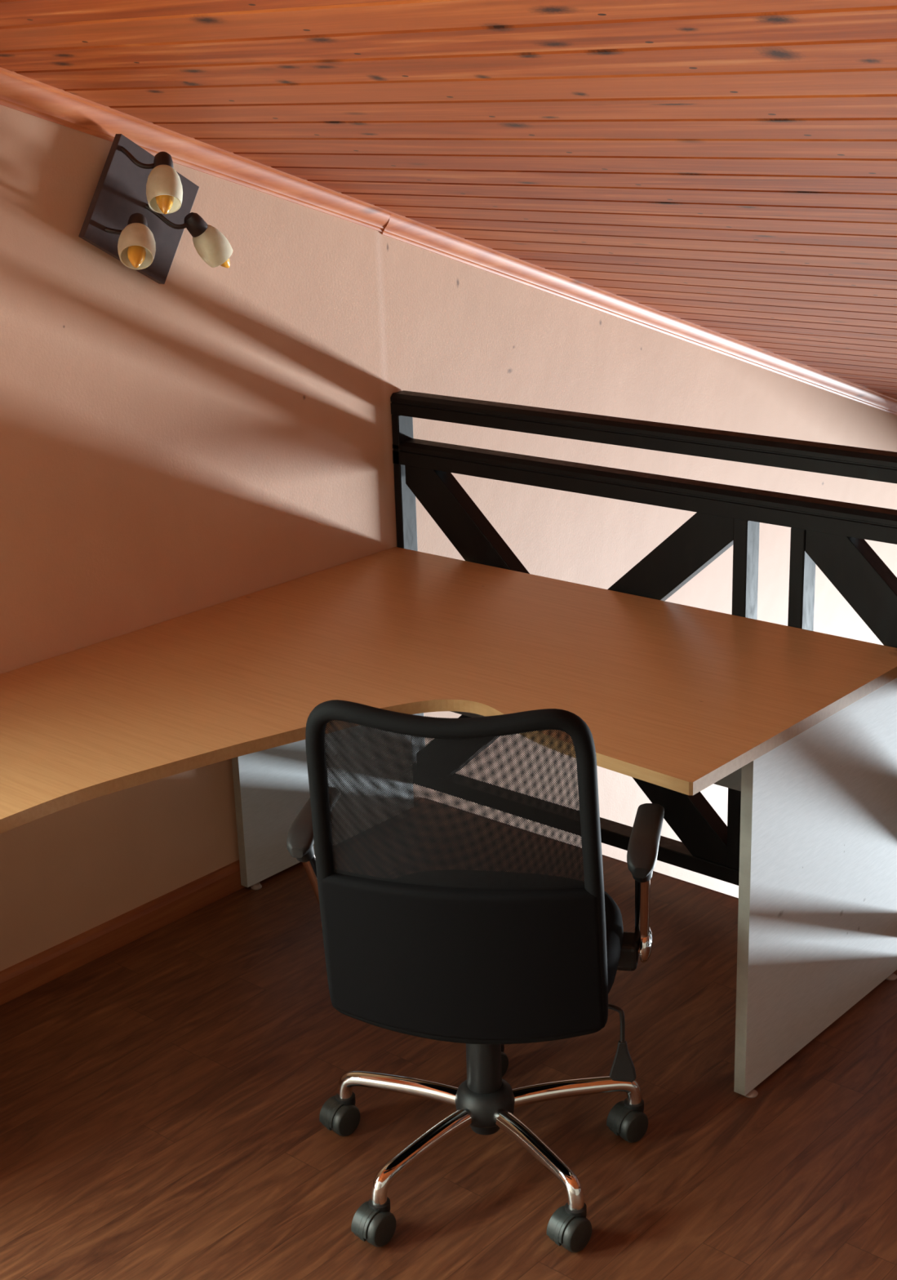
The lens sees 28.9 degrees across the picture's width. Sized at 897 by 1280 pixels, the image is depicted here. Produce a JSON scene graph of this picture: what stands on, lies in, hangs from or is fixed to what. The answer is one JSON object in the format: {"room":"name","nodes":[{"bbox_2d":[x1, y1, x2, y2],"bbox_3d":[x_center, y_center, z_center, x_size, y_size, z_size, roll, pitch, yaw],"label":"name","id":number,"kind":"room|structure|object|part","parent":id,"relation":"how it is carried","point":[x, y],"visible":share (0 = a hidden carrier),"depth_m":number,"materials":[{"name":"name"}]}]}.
{"room":"home office","nodes":[
{"label":"home office","id":0,"kind":"room"},
{"bbox_2d":[0,104,896,971],"bbox_3d":[-0.198,0.370,4.917,0.200,6.157,9.200,14,24,39],"label":"wall","id":1,"kind":"structure","parent":0,"point":[205,437],"depth_m":4.20,"materials":[{"name":"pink paint"}]},
{"bbox_2d":[0,859,244,1005],"bbox_3d":[-1.617,1.020,3.223,0.016,0.071,4.600,14,24,39],"label":"baseboard","id":2,"kind":"structure","parent":1,"relation":"attached to","point":[42,968],"depth_m":4.12,"materials":[{"name":"brown wood"}]},
{"bbox_2d":[78,133,232,284],"bbox_3d":[-0.616,-0.916,3.725,0.195,0.322,0.334,14,24,39],"label":"wall spotlight","id":3,"kind":"object","parent":1,"relation":"attached to","point":[138,214],"visible":1,"depth_m":3.70,"materials":[{"name":"brown metal"}]},
{"bbox_3d":[-0.689,-0.868,3.679,0.079,0.027,0.019,2,19,13],"label":"arm","id":4,"kind":"part","parent":3,"relation":"part of","materials":[{"name":"brown metal"}]},
{"bbox_3d":[-0.649,-0.820,3.634,0.078,0.094,0.097,-2,18,0],"label":"lamp shade","id":5,"kind":"part","parent":3,"relation":"part of","materials":[{"name":"beige glass"}]},
{"bbox_3d":[-0.647,-0.811,3.625,0.038,0.067,0.079,0,18,5],"label":"bulb","id":6,"kind":"part","parent":3,"relation":"part of","materials":[{"name":"orange glass"}]},
{"bbox_2d":[127,213,147,226],"bbox_3d":[-0.655,-0.871,3.667,0.043,0.052,0.054,-4,18,-7],"label":"socket","id":7,"kind":"object","parent":3,"relation":"attached to","point":[136,220],"depth_m":3.65,"materials":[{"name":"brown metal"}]},
{"bbox_3d":[-0.647,-1.016,3.675,0.093,0.046,0.038,-1,18,3],"label":"arm","id":8,"kind":"part","parent":3,"relation":"part of","materials":[{"name":"brown metal"}]},
{"bbox_2d":[153,151,173,168],"bbox_3d":[-0.602,-1.005,3.686,0.043,0.054,0.052,-2,18,-1],"label":"socket","id":9,"kind":"object","parent":3,"relation":"attached to","point":[162,159],"depth_m":3.67,"materials":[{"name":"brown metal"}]},
{"bbox_3d":[-0.597,-0.946,3.662,0.076,0.100,0.096,-2,18,-1],"label":"lamp shade","id":10,"kind":"part","parent":3,"relation":"part of","materials":[{"name":"beige glass"}]},
{"bbox_3d":[-0.595,-0.936,3.660,0.038,0.078,0.068,0,18,5],"label":"bulb","id":11,"kind":"part","parent":3,"relation":"part of","materials":[{"name":"orange glass"}]},
{"bbox_3d":[-0.602,-0.914,3.763,0.104,0.055,0.031,-4,18,-6],"label":"arm","id":12,"kind":"part","parent":3,"relation":"part of","materials":[{"name":"brown metal"}]},
{"bbox_2d":[183,212,208,237],"bbox_3d":[-0.548,-0.902,3.789,0.044,0.054,0.052,14,24,39],"label":"socket","id":13,"kind":"object","parent":3,"relation":"attached to","point":[195,224],"depth_m":3.77,"materials":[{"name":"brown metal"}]},
{"bbox_3d":[-0.517,-0.865,3.826,0.071,0.094,0.088,14,24,39],"label":"lamp shade","id":14,"kind":"part","parent":3,"relation":"part of","materials":[{"name":"beige glass"}]},
{"bbox_3d":[-0.511,-0.855,3.832,0.039,0.079,0.066,14,24,39],"label":"bulb","id":15,"kind":"part","parent":3,"relation":"part of","materials":[{"name":"orange glass"}]},
{"bbox_2d":[0,66,391,231],"bbox_3d":[-1.681,-1.175,2.493,0.036,1.560,4.600,14,24,39],"label":"trim","id":16,"kind":"structure","parent":1,"relation":"attached to","point":[19,92],"depth_m":3.82,"materials":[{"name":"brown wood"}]},
{"bbox_2d":[427,799,738,899],"bbox_3d":[2.136,1.080,3.134,5.830,0.211,0.014,14,24,39],"label":"trim","id":17,"kind":"structure","parent":1,"relation":"attached to","point":[428,799],"depth_m":4.41,"materials":[{"name":"paint"}]},
{"bbox_2d":[382,212,896,415],"bbox_3d":[1.370,-0.919,6.243,0.036,1.565,4.600,14,24,39],"label":"trim","id":18,"kind":"structure","parent":1,"relation":"attached to","point":[398,227],"depth_m":5.17,"materials":[{"name":"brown wood"}]},
{"bbox_2d":[0,798,896,1279],"bbox_3d":[0.607,1.671,1.464,5.830,0.200,4.666,14,24,39],"label":"floor","id":19,"kind":"structure","parent":0,"point":[162,1095],"depth_m":3.39,"materials":[{"name":"laminate"}]},
{"bbox_2d":[0,546,896,1097],"bbox_3d":[-0.224,0.509,3.551,1.523,0.750,2.050,14,24,39],"label":"desk","id":20,"kind":"object","parent":19,"relation":"on","point":[683,699],"visible":0.81,"depth_m":3.61,"materials":[{"name":"brown wood"}]},
{"bbox_3d":[-0.321,0.203,4.511,0.024,0.712,0.628,14,24,39],"label":"leg panel","id":21,"kind":"part","parent":20,"relation":"part of","materials":[{"name":"grey laminate"}]},
{"bbox_3d":[0.377,0.106,4.156,1.442,0.350,0.018,14,24,39],"label":"modesty panel","id":22,"kind":"part","parent":20,"relation":"part of","materials":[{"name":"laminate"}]},
{"bbox_3d":[0.780,0.476,3.580,0.025,0.716,0.656,14,24,39],"label":"leg panel","id":23,"kind":"part","parent":20,"relation":"part of","materials":[{"name":"grey laminate"}]},
{"bbox_2d":[286,699,664,1252],"bbox_3d":[0.040,0.494,3.124,0.673,1.030,0.674,2,19,11],"label":"office chair","id":24,"kind":"object","parent":19,"relation":"on","point":[483,960],"visible":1,"depth_m":2.84,"materials":[{"name":"black plastic"}]},
{"bbox_3d":[-0.239,0.466,3.250,0.041,0.247,0.152,6,20,22],"label":"armrest","id":25,"kind":"part","parent":24,"relation":"part of","materials":[{"name":"silver metal"}]},
{"bbox_2d":[335,1091,355,1105],"bbox_3d":[-0.200,0.893,3.387,0.038,0.022,0.038,2,19,11],"label":"socket","id":26,"kind":"object","parent":24,"relation":"attached to","point":[342,1098],"depth_m":3.37,"materials":[{"name":"black plastic"}]},
{"bbox_2d":[368,1196,390,1212],"bbox_3d":[-0.121,0.996,3.068,0.038,0.022,0.038,2,19,11],"label":"socket","id":27,"kind":"object","parent":24,"relation":"attached to","point":[380,1204],"depth_m":3.05,"materials":[{"name":"black plastic"}]},
{"bbox_3d":[-0.086,0.866,3.328,0.279,0.074,0.035,6,20,22],"label":"leg","id":28,"kind":"part","parent":24,"relation":"part of","materials":[{"name":"silver metal"}]},
{"bbox_3d":[-0.042,0.925,3.144,0.035,0.074,0.279,14,24,39],"label":"leg","id":29,"kind":"part","parent":24,"relation":"part of","materials":[{"name":"silver metal"}]},
{"bbox_3d":[0.004,0.266,2.757,0.427,0.335,0.080,2,19,11],"label":"panel","id":30,"kind":"part","parent":24,"relation":"part of","materials":[{"name":"black fabric"}]},
{"bbox_3d":[0.010,0.285,2.795,0.417,0.395,0.068,2,19,11],"label":"panel","id":31,"kind":"part","parent":24,"relation":"part of","materials":[{"name":"black fabric"}]},
{"bbox_3d":[0.012,0.388,2.818,0.481,0.636,0.153,2,19,11],"label":"frame","id":32,"kind":"part","parent":24,"relation":"part of","materials":[{"name":"black plastic"}]},
{"bbox_2d":[501,1044,504,1052],"bbox_3d":[0.095,0.829,3.554,0.038,0.022,0.038,2,19,11],"label":"socket","id":33,"kind":"object","parent":24,"relation":"attached to","point":[502,1045],"depth_m":3.54,"materials":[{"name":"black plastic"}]},
{"bbox_3d":[0.064,0.554,3.187,0.500,0.098,0.470,2,19,11],"label":"seat","id":34,"kind":"part","parent":24,"relation":"part of","materials":[{"name":"black fabric"}]},
{"bbox_3d":[0.157,0.924,3.127,0.035,0.074,0.279,-12,21,-29],"label":"leg","id":35,"kind":"part","parent":24,"relation":"part of","materials":[{"name":"silver metal"}]},
{"bbox_2d":[564,1202,586,1217],"bbox_3d":[0.222,0.995,3.037,0.038,0.022,0.038,2,19,11],"label":"socket","id":36,"kind":"object","parent":24,"relation":"attached to","point":[572,1210],"depth_m":3.02,"materials":[{"name":"black plastic"}]},
{"bbox_3d":[0.233,0.865,3.298,0.279,0.074,0.035,-6,19,-12],"label":"leg","id":37,"kind":"part","parent":24,"relation":"part of","materials":[{"name":"silver metal"}]},
{"bbox_3d":[0.227,0.659,3.062,0.184,0.074,0.015,9,21,30],"label":"height lever","id":38,"kind":"part","parent":24,"relation":"part of","materials":[{"name":"black plastic"}]},
{"bbox_2d":[624,1097,644,1111],"bbox_3d":[0.355,0.891,3.338,0.038,0.022,0.038,2,19,11],"label":"socket","id":39,"kind":"object","parent":24,"relation":"attached to","point":[631,1104],"depth_m":3.32,"materials":[{"name":"black plastic"}]},
{"bbox_3d":[0.346,0.485,3.133,0.041,0.247,0.152,-2,18,0],"label":"armrest","id":40,"kind":"part","parent":24,"relation":"part of","materials":[{"name":"silver metal"}]},
{"bbox_2d":[390,390,896,885],"bbox_3d":[2.088,0.402,2.878,5.824,1.088,0.058,14,24,39],"label":"railing","id":41,"kind":"object","parent":19,"relation":"on","point":[829,535],"visible":0.65,"depth_m":4.08,"materials":[{"name":"black wood"}]},
{"bbox_3d":[-0.106,-0.120,4.702,0.024,0.994,0.058,14,24,39],"label":"post","id":42,"kind":"part","parent":41,"relation":"part of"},
{"bbox_3d":[2.104,0.899,3.042,5.824,0.040,0.058,14,24,39],"label":"rail","id":43,"kind":"part","parent":41,"relation":"part of","materials":[{"name":"black wood"}]},
{"bbox_3d":[2.072,-0.089,2.717,5.824,0.054,0.058,14,24,39],"label":"rail","id":44,"kind":"part","parent":41,"relation":"part of","materials":[{"name":"black wood"}]},
{"bbox_3d":[2.076,0.032,2.756,5.824,0.060,0.058,14,24,39],"label":"rail","id":45,"kind":"part","parent":41,"relation":"part of","materials":[{"name":"black wood"}]},
{"bbox_3d":[0.686,0.132,4.067,0.036,0.864,0.056,14,24,39],"label":"post","id":46,"kind":"part","parent":41,"relation":"part of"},
{"bbox_3d":[0.796,0.158,3.975,0.036,0.864,0.056,14,24,39],"label":"post","id":47,"kind":"part","parent":41,"relation":"part of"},
{"bbox_2d":[0,0,896,398],"bbox_3d":[2.032,-0.558,2.533,5.870,3.190,9.658,14,24,39],"label":"ceiling","id":48,"kind":"structure","parent":0,"point":[726,167],"depth_m":3.16,"materials":[{"name":"brown wood"}]}
]}

